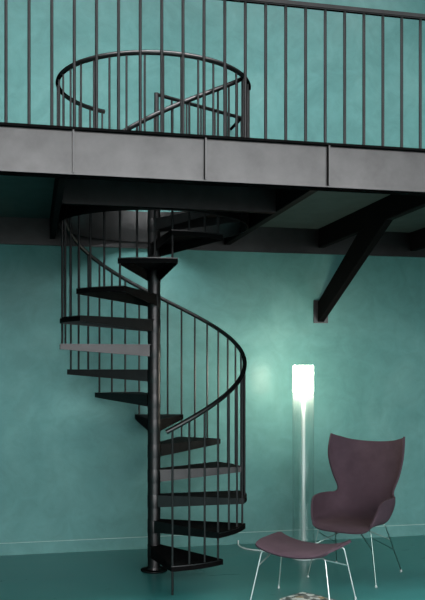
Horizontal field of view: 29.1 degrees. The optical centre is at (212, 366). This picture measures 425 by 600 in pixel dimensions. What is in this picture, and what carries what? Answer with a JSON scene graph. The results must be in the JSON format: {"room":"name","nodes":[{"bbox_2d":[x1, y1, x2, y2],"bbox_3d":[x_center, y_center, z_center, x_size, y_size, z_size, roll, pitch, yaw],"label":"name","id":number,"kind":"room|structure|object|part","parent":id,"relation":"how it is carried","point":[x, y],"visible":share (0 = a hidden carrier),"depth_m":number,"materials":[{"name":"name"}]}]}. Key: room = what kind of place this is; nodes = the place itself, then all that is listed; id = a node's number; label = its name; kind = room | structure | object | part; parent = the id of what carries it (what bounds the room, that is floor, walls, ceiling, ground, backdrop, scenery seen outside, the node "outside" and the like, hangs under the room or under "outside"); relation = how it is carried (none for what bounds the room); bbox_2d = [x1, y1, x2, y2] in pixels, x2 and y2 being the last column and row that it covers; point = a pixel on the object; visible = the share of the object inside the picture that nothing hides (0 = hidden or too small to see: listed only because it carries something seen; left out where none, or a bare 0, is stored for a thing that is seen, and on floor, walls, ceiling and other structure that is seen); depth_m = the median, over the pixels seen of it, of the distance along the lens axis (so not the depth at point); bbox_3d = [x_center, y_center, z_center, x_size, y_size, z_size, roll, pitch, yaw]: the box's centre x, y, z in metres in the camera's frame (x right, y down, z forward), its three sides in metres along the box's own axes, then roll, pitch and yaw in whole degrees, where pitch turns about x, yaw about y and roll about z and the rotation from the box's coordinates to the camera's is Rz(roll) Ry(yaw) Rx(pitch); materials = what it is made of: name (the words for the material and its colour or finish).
{"room":"loft living room","nodes":[
{"label":"loft living room","id":0,"kind":"room"},
{"bbox_2d":[0,0,424,542],"bbox_3d":[0.611,-1.540,7.408,12.000,6.200,0.200,0,0,-13],"label":"wall","id":1,"kind":"structure","parent":0,"point":[74,462],"depth_m":7.18,"materials":[{"name":"teal paint"}]},
{"bbox_2d":[0,524,424,555],"bbox_3d":[0.634,1.511,7.305,11.600,0.098,0.011,0,0,-13],"label":"baseboard","id":2,"kind":"structure","parent":1,"relation":"attached to","point":[407,530],"depth_m":7.09,"materials":[{"name":"teal paint"}]},
{"bbox_2d":[0,122,424,256],"bbox_3d":[0.455,-1.173,6.032,8.500,0.311,2.415,0,0,-13],"label":"mezzanine","id":3,"kind":"object","parent":1,"relation":"attached to","point":[287,196],"visible":0.86,"depth_m":5.37,"materials":[{"name":"paint"}]},
{"bbox_3d":[-0.771,-1.194,4.539,0.010,0.240,0.024,0,0,-12],"label":"stiffener plate","id":4,"kind":"part","parent":3,"relation":"part of","materials":[{"name":"paint"}]},
{"bbox_2d":[55,50,250,137],"bbox_3d":[-0.539,-1.737,6.088,1.487,0.826,1.063,0,0,25],"label":"guardrail","id":5,"kind":"object","parent":3,"relation":"on","point":[126,53],"visible":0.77,"depth_m":5.70,"materials":[{"name":"black metal"}]},
{"bbox_3d":[-0.040,-1.194,4.701,0.010,0.240,0.024,0,0,-12],"label":"stiffener plate","id":6,"kind":"part","parent":3,"relation":"part of","materials":[{"name":"paint"}]},
{"bbox_2d":[4,0,424,147],"bbox_3d":[0.252,-1.746,4.798,4.022,0.836,0.034,0,0,-13],"label":"balcony railing","id":7,"kind":"object","parent":3,"relation":"on","point":[283,3],"visible":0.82,"depth_m":4.79,"materials":[{"name":"black metal"}]},
{"bbox_3d":[0.252,-2.148,4.798,4.022,0.032,0.034,0,0,-12],"label":"rail","id":8,"kind":"part","parent":7,"relation":"part of","materials":[{"name":"black metal"}]},
{"bbox_3d":[0.691,-1.194,4.863,0.010,0.240,0.024,0,0,-12],"label":"stiffener plate","id":9,"kind":"part","parent":3,"relation":"part of","materials":[{"name":"paint"}]},
{"bbox_2d":[313,220,392,322],"bbox_3d":[1.130,-0.733,6.674,0.136,0.675,1.457,0,0,-13],"label":"diagonal brace","id":10,"kind":"object","parent":1,"relation":"attached to","point":[366,239],"visible":1,"depth_m":6.67,"materials":[{"name":"black paint"}]},
{"bbox_3d":[0.974,-0.497,7.378,0.136,0.205,0.016,0,0,-12],"label":"wall plate","id":11,"kind":"part","parent":10,"relation":"part of","materials":[{"name":"paint"}]},
{"bbox_2d":[0,535,424,599],"bbox_3d":[1.845,1.620,1.843,12.000,0.120,11.600,0,0,-13],"label":"floor","id":12,"kind":"structure","parent":0,"point":[110,574],"depth_m":6.16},
{"bbox_2d":[60,77,246,594],"bbox_3d":[-0.447,-0.303,6.279,1.426,3.726,1.424,0,0,-13],"label":"spiral staircase","id":13,"kind":"structure","parent":12,"relation":"on","point":[153,268],"depth_m":6.19,"materials":[{"name":"black metal"}]},
{"bbox_3d":[-0.448,1.545,6.279,0.206,0.030,0.206,0,0,-12],"label":"plate","id":14,"kind":"part","parent":13,"relation":"part of","materials":[{"name":"black paint"}]},
{"bbox_3d":[-0.448,-0.853,6.279,1.423,2.626,1.423,0,0,-12],"label":"handrail","id":15,"kind":"part","parent":13,"relation":"part of","materials":[{"name":"black metal"}]},
{"bbox_2d":[154,92,240,135],"bbox_3d":[-0.039,-1.712,6.659,0.255,0.783,1.124,0,0,33],"label":"guardrail","id":16,"kind":"object","parent":13,"relation":"on","point":[156,94],"visible":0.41,"depth_m":6.47,"materials":[{"name":"black metal"}]},
{"bbox_3d":[-0.428,-1.722,6.263,0.036,0.745,0.036,0,0,-12],"label":"newel post","id":17,"kind":"part","parent":16,"relation":"part of","materials":[{"name":"black metal"}]},
{"bbox_2d":[238,366,313,560],"bbox_3d":[0.497,0.772,6.873,0.818,1.575,0.216,0,0,35],"label":"floor lamp","id":18,"kind":"object","parent":12,"relation":"on","point":[302,375],"visible":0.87,"depth_m":6.66,"materials":[{"name":"clear plastic"}]},
{"bbox_3d":[0.407,1.540,6.935,0.091,0.040,0.630,0,0,-43],"label":"power cord","id":19,"kind":"part","parent":18,"relation":"part of","materials":[{"name":"white plastic"}]},
{"bbox_3d":[0.743,0.894,6.699,0.015,1.292,0.016,0,0,-12],"label":"rod","id":20,"kind":"part","parent":18,"relation":"part of","materials":[{"name":"silver metal"}]},
{"bbox_2d":[293,366,312,397],"bbox_3d":[0.743,0.119,6.699,0.164,0.262,0.164,0,0,-12],"label":"diffuser","id":21,"kind":"object","parent":18,"relation":"attached to","point":[302,375],"depth_m":6.63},
{"bbox_2d":[250,532,356,599],"bbox_3d":[0.603,1.355,5.447,0.587,0.409,0.447,0,0,31],"label":"ottoman","id":22,"kind":"object","parent":12,"relation":"on","point":[279,544],"visible":1,"depth_m":5.41,"materials":[{"name":"fabric"}]},
{"bbox_3d":[0.332,1.381,5.406,0.174,0.336,0.030,0,0,7],"label":"leg","id":23,"kind":"part","parent":22,"relation":"part of","materials":[{"name":"silver metal"}]},
{"bbox_3d":[0.503,1.375,5.699,0.035,0.347,0.179,0,0,-33],"label":"leg","id":24,"kind":"part","parent":22,"relation":"part of","materials":[{"name":"silver metal"}]},
{"bbox_3d":[0.601,1.193,5.443,0.560,0.084,0.402,0,0,30],"label":"seat","id":25,"kind":"part","parent":22,"relation":"part of","materials":[{"name":"fabric"}]},
{"bbox_3d":[0.699,1.381,5.190,0.030,0.336,0.174,0,0,-36],"label":"leg","id":26,"kind":"part","parent":22,"relation":"part of","materials":[{"name":"silver metal"}]},
{"bbox_3d":[0.873,1.375,5.481,0.179,0.347,0.035,0,0,4],"label":"leg","id":27,"kind":"part","parent":22,"relation":"part of","materials":[{"name":"silver metal"}]},
{"bbox_2d":[279,592,335,599],"bbox_3d":[0.675,1.554,5.433,0.244,0.011,0.404,0,0,-44],"label":"lamp base","id":28,"kind":"object","parent":12,"relation":"on","point":[299,596],"visible":1,"depth_m":5.51,"materials":[{"name":"stone"}]},
{"bbox_2d":[306,433,404,586],"bbox_3d":[1.087,1.044,6.191,0.627,1.032,0.686,0,0,32],"label":"armchair","id":29,"kind":"object","parent":12,"relation":"on","point":[366,474],"visible":1,"depth_m":6.38,"materials":[{"name":"fabric"}]},
{"bbox_3d":[0.801,1.361,6.091,0.191,0.377,0.035,0,0,5],"label":"leg","id":30,"kind":"part","parent":29,"relation":"part of","materials":[{"name":"metal"}]},
{"bbox_3d":[1.123,1.361,5.891,0.035,0.377,0.191,0,0,-31],"label":"leg","id":31,"kind":"part","parent":29,"relation":"part of","materials":[{"name":"metal"}]},
{"bbox_3d":[1.330,1.362,6.190,0.254,0.376,0.072,0,0,-16],"label":"leg","id":32,"kind":"part","parent":29,"relation":"part of","materials":[{"name":"metal"}]}
]}

